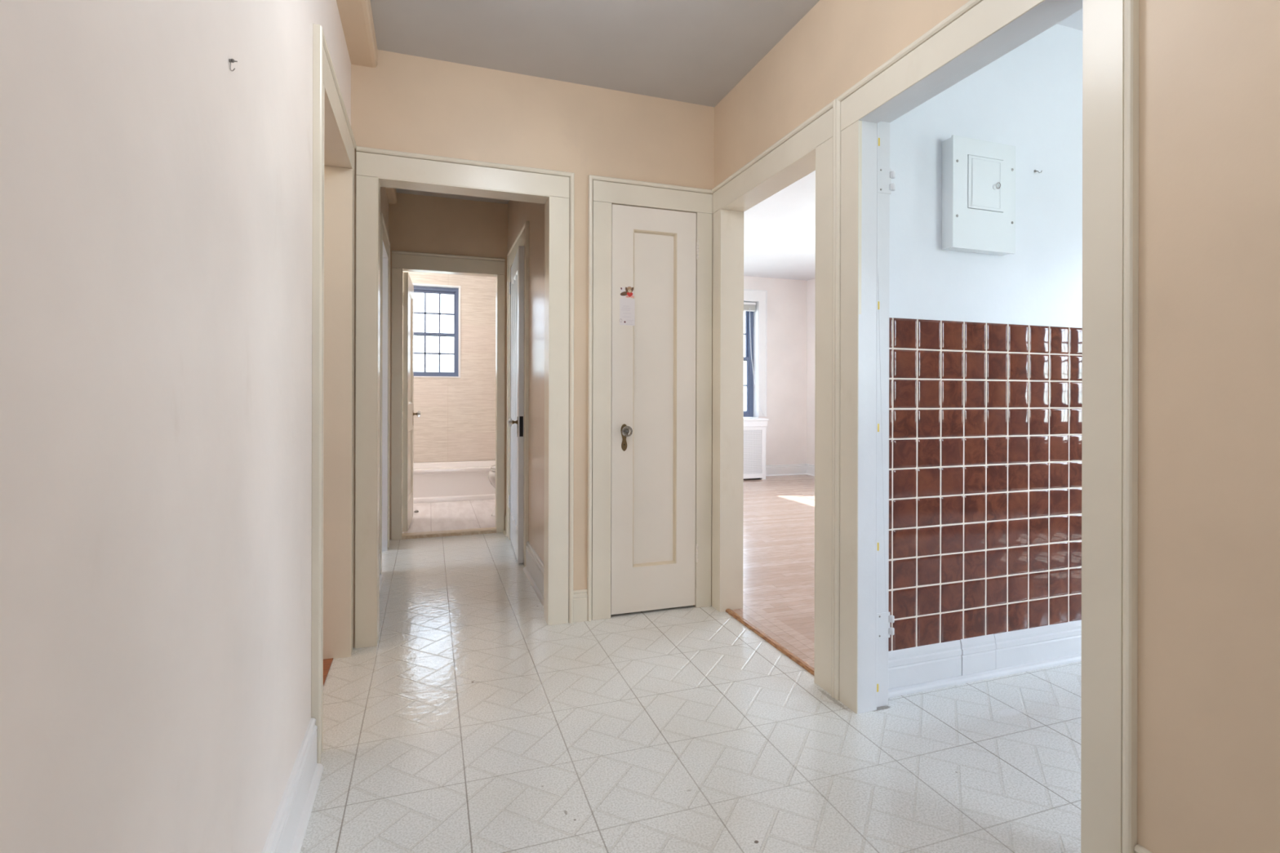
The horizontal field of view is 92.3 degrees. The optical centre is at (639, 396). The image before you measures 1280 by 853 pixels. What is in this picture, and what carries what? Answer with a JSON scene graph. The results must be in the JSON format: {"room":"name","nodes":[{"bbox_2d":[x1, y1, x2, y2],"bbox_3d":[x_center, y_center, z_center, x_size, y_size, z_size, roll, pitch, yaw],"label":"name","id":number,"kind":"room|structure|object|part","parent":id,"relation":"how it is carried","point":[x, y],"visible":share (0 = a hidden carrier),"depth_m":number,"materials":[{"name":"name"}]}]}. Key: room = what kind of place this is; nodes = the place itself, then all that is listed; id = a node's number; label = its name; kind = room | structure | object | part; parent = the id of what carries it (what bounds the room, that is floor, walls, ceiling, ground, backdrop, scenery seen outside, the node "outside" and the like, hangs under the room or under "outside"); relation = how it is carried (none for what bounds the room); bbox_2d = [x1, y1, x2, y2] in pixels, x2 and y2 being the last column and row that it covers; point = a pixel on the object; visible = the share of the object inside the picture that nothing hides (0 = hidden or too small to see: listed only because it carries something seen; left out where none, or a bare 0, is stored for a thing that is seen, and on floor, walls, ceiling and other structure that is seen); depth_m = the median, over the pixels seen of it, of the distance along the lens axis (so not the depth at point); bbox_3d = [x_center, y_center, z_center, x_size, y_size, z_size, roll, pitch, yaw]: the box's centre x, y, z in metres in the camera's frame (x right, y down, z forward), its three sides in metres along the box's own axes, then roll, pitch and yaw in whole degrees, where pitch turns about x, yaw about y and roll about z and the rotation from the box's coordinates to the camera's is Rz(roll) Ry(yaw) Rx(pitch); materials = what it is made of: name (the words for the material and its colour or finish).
{"room":"apartment hallway","nodes":[
{"label":"apartment hallway","id":0,"kind":"room"},
{"bbox_2d":[0,0,388,852],"bbox_3d":[-0.820,-0.295,1.299,0.130,2.750,6.990,0,0,-19],"label":"wall","id":1,"kind":"structure","parent":0,"point":[156,195],"depth_m":0.76,"materials":[{"name":"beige paint"}]},
{"bbox_2d":[229,58,237,71],"bbox_3d":[-0.687,-0.560,1.038,0.011,0.021,0.006,0,0,-19],"label":"hook","id":2,"kind":"object","parent":1,"relation":"attached to","point":[230,60],"visible":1,"depth_m":1.04,"materials":[{"name":"silver metal"}]},
{"bbox_2d":[262,717,323,852],"bbox_3d":[-0.287,1.005,-0.106,0.033,0.153,3.983,0,0,-19],"label":"baseboard","id":3,"kind":"structure","parent":1,"relation":"attached to","point":[286,833],"depth_m":1.52,"materials":[{"name":"white paint"}]},
{"bbox_2d":[322,84,352,751],"bbox_3d":[-1.139,0.064,2.190,0.126,2.030,0.725,0,0,-19],"label":"trim","id":4,"kind":"structure","parent":1,"relation":"attached to","point":[338,169],"depth_m":2.53,"materials":[{"name":"beige paint"}]},
{"bbox_2d":[379,553,382,590],"bbox_3d":[-1.390,0.994,3.200,0.033,0.168,0.994,0,0,-19],"label":"baseboard","id":5,"kind":"structure","parent":1,"relation":"attached to","point":[380,575],"depth_m":3.62,"materials":[{"name":"white paint"}]},
{"bbox_2d":[382,241,387,551],"bbox_3d":[-1.734,0.053,4.014,0.126,2.050,0.561,0,0,-19],"label":"trim","id":6,"kind":"structure","parent":1,"relation":"attached to","point":[384,328],"depth_m":4.29,"materials":[{"name":"white paint"}]},
{"bbox_2d":[379,213,390,573],"bbox_3d":[-1.678,-0.011,4.034,0.024,2.178,0.770,0,0,-19],"label":"door frame","id":7,"kind":"structure","parent":1,"relation":"attached to","point":[384,234],"depth_m":3.68,"materials":[{"name":"beige paint"}]},
{"bbox_2d":[388,192,507,539],"bbox_3d":[-2.578,-0.299,4.433,4.800,2.750,0.080,0,0,-19],"label":"wall","id":8,"kind":"structure","parent":0,"point":[424,224],"depth_m":4.77,"materials":[{"name":"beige paint"}]},
{"bbox_2d":[402,271,420,532],"bbox_3d":[-1.881,0.040,5.066,0.108,2.006,0.671,0,0,-17],"label":"door","id":9,"kind":"structure","parent":8,"relation":"in","point":[408,414],"depth_m":4.76,"materials":[{"name":"beige paint"}]},
{"bbox_2d":[391,250,505,540],"bbox_3d":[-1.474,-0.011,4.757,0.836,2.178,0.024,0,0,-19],"label":"door frame","id":10,"kind":"structure","parent":8,"relation":"attached to","point":[405,260],"depth_m":4.68,"materials":[{"name":"beige paint"}]},
{"bbox_2d":[401,527,496,539],"bbox_3d":[-1.485,1.065,4.804,0.705,0.026,0.101,0,0,-19],"label":"trim","id":11,"kind":"structure","parent":8,"relation":"attached to","point":[490,530],"depth_m":4.77,"materials":[{"name":"beige wood"}]},
{"bbox_2d":[402,271,495,462],"bbox_3d":[-2.277,-0.299,6.947,2.400,2.750,0.220,0,0,-19],"label":"wall","id":12,"kind":"structure","parent":0,"point":[456,421],"depth_m":6.93,"materials":[{"name":"beige tile"}]},
{"bbox_2d":[412,283,460,377],"bbox_3d":[-2.330,-0.731,6.895,0.604,1.037,0.173,0,0,-19],"label":"window","id":13,"kind":"structure","parent":12,"relation":"in","point":[436,309],"depth_m":6.94,"materials":[{"name":"blue"}]},
{"bbox_3d":[-2.349,-0.942,6.954,0.468,0.455,0.004,0,0,-19],"label":"pane","id":14,"kind":"part","parent":13,"relation":"part of","materials":[{"name":"clear glass"}]},
{"bbox_3d":[-2.339,-0.487,6.922,0.468,0.415,0.004,0,0,-19],"label":"pane","id":15,"kind":"part","parent":13,"relation":"part of","materials":[{"name":"clear glass"}]},
{"bbox_3d":[-2.349,-0.942,6.954,0.505,0.511,0.028,0,0,-19],"label":"sash","id":16,"kind":"part","parent":13,"relation":"part of","materials":[{"name":"blue"}]},
{"bbox_3d":[-2.339,-0.487,6.922,0.505,0.472,0.028,0,0,-19],"label":"sash","id":17,"kind":"part","parent":13,"relation":"part of","materials":[{"name":"blue"}]},
{"bbox_2d":[402,499,495,533],"bbox_3d":[-1.899,1.093,5.835,2.200,0.068,2.130,0,0,-19],"label":"floor","id":18,"kind":"structure","parent":0,"point":[466,514],"depth_m":5.45,"materials":[{"name":"beige tile"}]},
{"bbox_2d":[413,460,495,503],"bbox_3d":[-2.131,0.891,6.511,2.196,0.335,0.698,0,0,-19],"label":"bathtub","id":19,"kind":"object","parent":18,"relation":"on","point":[448,481],"visible":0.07,"depth_m":6.25,"materials":[{"name":"white ceramic"}]},
{"bbox_2d":[413,460,495,469],"bbox_3d":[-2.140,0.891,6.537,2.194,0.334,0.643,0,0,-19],"label":"bathtub rim","id":20,"kind":"object","parent":19,"relation":"in","point":[448,464],"depth_m":6.81,"materials":[{"name":"white ceramic"}]},
{"bbox_2d":[488,465,495,516],"bbox_3d":[-1.025,0.674,5.590,0.697,0.775,0.444,0,0,-19],"label":"toilet","id":21,"kind":"object","parent":18,"relation":"on","point":[491,475],"visible":0.1,"depth_m":5.43,"materials":[{"name":"white ceramic"}]},
{"bbox_2d":[395,188,509,204],"bbox_3d":[-1.148,-1.591,3.818,0.880,0.100,2.010,0,0,-19],"label":"ceiling","id":22,"kind":"structure","parent":0,"point":[398,190],"depth_m":4.72,"materials":[{"name":"paint"}]},
{"bbox_2d":[385,186,396,203],"bbox_3d":[-1.538,-1.499,3.684,0.055,0.085,2.010,0,0,-19],"label":"beam hallway","id":23,"kind":"structure","parent":22,"relation":"attached to","point":[391,192],"depth_m":4.47,"materials":[{"name":"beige paint"}]},
{"bbox_2d":[507,200,544,563],"bbox_3d":[-0.687,-0.295,3.977,0.100,2.750,2.010,0,0,-19],"label":"wall","id":24,"kind":"structure","parent":0,"point":[518,212],"depth_m":3.60,"materials":[{"name":"paint"}]},
{"bbox_2d":[502,513,506,537],"bbox_3d":[-1.049,1.003,4.817,0.033,0.153,0.155,0,0,-19],"label":"baseboard","id":25,"kind":"structure","parent":24,"relation":"attached to","point":[504,531],"depth_m":4.85,"materials":[{"name":"beige paint"}]},
{"bbox_2d":[506,221,528,567],"bbox_3d":[-0.862,-0.010,4.293,0.024,2.180,0.954,0,0,-19],"label":"door frame","id":26,"kind":"structure","parent":24,"relation":"in","point":[522,238],"depth_m":3.92,"materials":[{"name":"beige paint"}]},
{"bbox_2d":[507,245,524,563],"bbox_3d":[-0.892,0.050,4.287,0.097,2.036,0.733,0,0,-16],"label":"door","id":27,"kind":"structure","parent":26,"relation":"attached to","point":[516,420],"depth_m":4.00,"materials":[{"name":"white paint"}]},
{"bbox_3d":[-0.842,0.165,3.986,0.028,0.053,0.053,0,0,-16],"label":"glass knob","id":28,"kind":"part","parent":27,"relation":"part of","materials":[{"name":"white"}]},
{"bbox_3d":[-0.762,0.190,3.944,0.023,0.130,0.002,0,0,-16],"label":"latch plate","id":29,"kind":"part","parent":27,"relation":"part of","materials":[{"name":"black metal"}]},
{"bbox_2d":[523,541,543,607],"bbox_3d":[-0.570,0.993,3.422,0.033,0.176,0.882,0,0,-19],"label":"baseboard","id":30,"kind":"structure","parent":24,"relation":"attached to","point":[533,570],"depth_m":3.50,"materials":[{"name":"white paint"}]},
{"bbox_2d":[351,49,714,647],"bbox_3d":[-0.443,-0.294,2.956,1.720,2.750,0.080,0,0,-19],"label":"wall","id":31,"kind":"structure","parent":0,"point":[404,103],"depth_m":2.92,"materials":[{"name":"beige paint"}]},
{"bbox_2d":[311,23,574,763],"bbox_3d":[-0.635,0.001,2.365,0.974,2.158,0.915,0,0,-19],"label":"door frame","id":32,"kind":"structure","parent":31,"relation":"attached to","point":[371,163],"depth_m":2.65,"materials":[{"name":"beige paint"}]},
{"bbox_2d":[573,589,587,622],"bbox_3d":[-0.288,1.006,2.959,0.070,0.150,0.016,0,0,-19],"label":"baseboard","id":33,"kind":"structure","parent":31,"relation":"attached to","point":[580,597],"depth_m":2.95,"materials":[{"name":"beige paint"}]},
{"bbox_2d":[586,174,712,621],"bbox_3d":[0.060,0.006,3.074,0.658,2.152,0.024,0,0,-19],"label":"trim","id":34,"kind":"structure","parent":31,"relation":"attached to","point":[602,191],"depth_m":3.00,"materials":[{"name":"beige paint"}]},
{"bbox_2d":[610,204,698,614],"bbox_3d":[0.083,0.063,3.072,0.460,2.013,0.096,0,0,-19],"label":"door","id":35,"kind":"structure","parent":31,"relation":"in","point":[655,252],"depth_m":3.10,"materials":[{"name":"beige paint"}]},
{"bbox_2d":[619,285,634,297],"bbox_3d":[-0.064,-0.518,3.035,0.074,0.062,0.002,0,0,-19],"label":"sticker","id":36,"kind":"object","parent":35,"relation":"attached to","point":[626,292],"visible":1,"depth_m":3.04,"materials":[{"name":"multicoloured paper"}]},
{"bbox_2d":[619,297,635,325],"bbox_3d":[-0.063,-0.420,3.036,0.079,0.134,0.001,0,0,-19],"label":"paper note","id":37,"kind":"object","parent":35,"relation":"attached to","point":[627,305],"visible":1,"depth_m":3.04,"materials":[{"name":"white paper"}]},
{"bbox_3d":[-0.062,0.168,2.986,0.053,0.053,0.028,0,0,-19],"label":"glass knob","id":38,"kind":"part","parent":35,"relation":"part of","materials":[{"name":"white"}]},
{"bbox_2d":[369,0,819,106],"bbox_3d":[0.369,-1.557,0.601,1.720,0.100,4.900,0,0,-19],"label":"ceiling","id":39,"kind":"structure","parent":0,"point":[693,51],"depth_m":2.57,"materials":[{"name":"paint"}]},
{"bbox_2d":[336,0,377,67],"bbox_3d":[-0.396,-1.468,0.339,0.104,0.082,4.900,0,0,-19],"label":"ceiling beam","id":40,"kind":"structure","parent":39,"relation":"attached to","point":[356,15],"depth_m":2.41,"materials":[{"name":"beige paint"}]},
{"bbox_2d":[299,474,1081,852],"bbox_3d":[-0.119,1.104,2.804,8.400,0.056,9.380,0,0,-19],"label":"floor","id":41,"kind":"structure","parent":0,"point":[473,722],"depth_m":1.97,"materials":[{"name":"tile"}]},
{"bbox_2d":[743,417,768,479],"bbox_3d":[1.099,0.682,7.985,1.115,0.794,0.332,0,0,-19],"label":"radiator cover","id":42,"kind":"object","parent":41,"relation":"on","point":[754,428],"visible":0.4,"depth_m":7.98,"materials":[{"name":"white paint"}]},
{"bbox_2d":[743,430,761,474],"bbox_3d":[1.139,0.713,7.866,0.944,0.566,0.003,0,0,-19],"label":"grille","id":43,"kind":"object","parent":42,"relation":"attached to","point":[752,438],"depth_m":7.97,"materials":[{"name":"white metal"}]},
{"bbox_2d":[743,275,807,465],"bbox_3d":[0.599,-0.317,8.145,3.820,2.800,0.260,0,0,-19],"label":"wall","id":44,"kind":"structure","parent":0,"point":[787,299],"depth_m":8.50,"materials":[{"name":"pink paint"}]},
{"bbox_2d":[743,288,767,417],"bbox_3d":[1.091,-0.583,8.270,1.279,1.735,0.233,0,0,-19],"label":"window","id":45,"kind":"structure","parent":44,"relation":"in","point":[748,331],"depth_m":8.38,"materials":[{"name":"blue"}]},
{"bbox_3d":[1.063,-0.866,8.358,0.844,0.655,0.004,0,0,-19],"label":"pane","id":46,"kind":"part","parent":45,"relation":"part of","materials":[{"name":"clear glass"}]},
{"bbox_3d":[1.073,-0.156,8.326,0.844,0.705,0.004,0,0,-19],"label":"pane","id":47,"kind":"part","parent":45,"relation":"part of","materials":[{"name":"clear glass"}]},
{"bbox_3d":[1.063,-0.866,8.358,0.899,0.737,0.028,0,0,-19],"label":"sash","id":48,"kind":"part","parent":45,"relation":"part of","materials":[{"name":"blue"}]},
{"bbox_3d":[1.073,-0.156,8.326,0.899,0.787,0.028,0,0,-19],"label":"sash","id":49,"kind":"part","parent":45,"relation":"part of","materials":[{"name":"blue"}]},
{"bbox_2d":[743,302,763,413],"bbox_3d":[1.150,-0.519,8.217,1.078,1.532,0.129,0,0,-19],"label":"window blind","id":50,"kind":"object","parent":45,"relation":"attached to","point":[748,306],"visible":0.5,"depth_m":8.34,"materials":[{"name":"white fabric"}]},
{"bbox_3d":[1.581,-0.478,8.322,0.196,1.452,0.041,0,0,3],"label":"pull cord","id":51,"kind":"part","parent":50,"relation":"part of","materials":[{"name":"white plastic"}]},
{"bbox_2d":[765,463,806,475],"bbox_3d":[1.951,1.010,8.456,0.815,0.153,0.033,0,0,-19],"label":"baseboard","id":52,"kind":"structure","parent":44,"relation":"attached to","point":[796,468],"depth_m":8.47,"materials":[{"name":"white paint"}]},
{"bbox_2d":[743,170,815,280],"bbox_3d":[1.572,-1.669,5.460,3.490,0.080,5.450,0,0,-19],"label":"ceiling","id":53,"kind":"structure","parent":0,"point":[780,230],"depth_m":6.18,"materials":[{"name":"white paint"}]},
{"bbox_2d":[806,278,815,465],"bbox_3d":[3.295,-0.310,6.052,0.160,2.800,5.450,0,0,-19],"label":"wall","id":54,"kind":"structure","parent":0,"point":[811,304],"depth_m":8.51,"materials":[{"name":"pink paint"}]},
{"bbox_2d":[805,463,814,475],"bbox_3d":[3.204,1.014,6.011,0.033,0.153,5.430,0,0,-19],"label":"baseboard","id":55,"kind":"structure","parent":54,"relation":"attached to","point":[810,468],"depth_m":8.48,"materials":[{"name":"white paint"}]},
{"bbox_2d":[888,23,1082,328],"bbox_3d":[2.469,-0.312,2.837,3.490,2.800,0.095,0,0,-19],"label":"wall","id":56,"kind":"structure","parent":0,"point":[1028,99],"depth_m":2.45,"materials":[{"name":"white paint"}]},
{"bbox_2d":[942,134,1015,255],"bbox_3d":[1.300,-0.763,2.350,0.310,0.416,0.066,0,0,-19],"label":"box","id":57,"kind":"object","parent":56,"relation":"attached to","point":[979,175],"visible":1,"depth_m":2.32,"materials":[{"name":"paint"}]},
{"bbox_3d":[1.310,-0.807,2.332,0.173,0.197,0.010,0,0,-19],"label":"door","id":58,"kind":"part","parent":57,"relation":"part of","materials":[{"name":"paint"}]},
{"bbox_2d":[888,619,1081,697],"bbox_3d":[2.496,1.010,2.780,3.469,0.157,0.034,0,0,-19],"label":"baseboard","id":59,"kind":"structure","parent":56,"relation":"attached to","point":[916,669],"depth_m":2.38,"materials":[{"name":"white paint"}]},
{"bbox_2d":[888,317,1082,651],"bbox_3d":[2.493,0.326,2.791,3.467,1.224,0.009,0,0,-19],"label":"wall tiles","id":60,"kind":"structure","parent":56,"relation":"attached to","point":[985,419],"depth_m":2.39,"materials":[{"name":"brown tile"}]},
{"bbox_2d":[714,0,1279,852],"bbox_3d":[0.504,-0.292,3.017,0.110,2.750,9.380,0,0,-19],"label":"wall","id":61,"kind":"structure","parent":0,"point":[1208,691],"depth_m":1.18,"materials":[{"name":"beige paint"}]},
{"bbox_2d":[719,146,816,683],"bbox_3d":[0.595,0.069,2.730,0.132,2.030,0.809,0,0,-19],"label":"trim","id":62,"kind":"structure","parent":61,"relation":"attached to","point":[731,241],"depth_m":3.10,"materials":[{"name":"beige paint"}]},
{"bbox_2d":[725,608,813,675],"bbox_3d":[0.577,1.077,2.725,0.034,0.013,0.808,0,0,-19],"label":"trim","id":63,"kind":"structure","parent":61,"relation":"attached to","point":[805,665],"depth_m":2.68,"materials":[{"name":"brown wood"}]},
{"bbox_2d":[711,0,1139,852],"bbox_3d":[0.703,0.006,2.228,0.025,2.156,2.009,0,0,-19],"label":"door frame","id":64,"kind":"structure","parent":61,"relation":"attached to","point":[1111,28],"depth_m":1.37,"materials":[{"name":"beige paint"}]},
{"bbox_2d":[857,0,1083,714],"bbox_3d":[0.945,0.059,1.765,0.159,2.051,0.800,0,0,-19],"label":"trim","id":65,"kind":"structure","parent":61,"relation":"attached to","point":[874,619],"depth_m":2.12,"materials":[{"name":"white paint"}]},
{"bbox_2d":[1133,844,1151,852],"bbox_3d":[1.489,1.009,-0.084,0.033,0.153,2.873,0,0,-19],"label":"baseboard","id":66,"kind":"structure","parent":61,"relation":"attached to","point":[1138,848],"depth_m":1.27,"materials":[{"name":"beige paint"}]},
{"bbox_2d":[1057,8,1082,31],"bbox_3d":[2.996,-1.581,1.310,3.490,0.100,3.135,0,0,-19],"label":"ceiling","id":67,"kind":"structure","parent":0,"point":[1074,20],"depth_m":2.51,"materials":[{"name":"white paint"}]}
]}

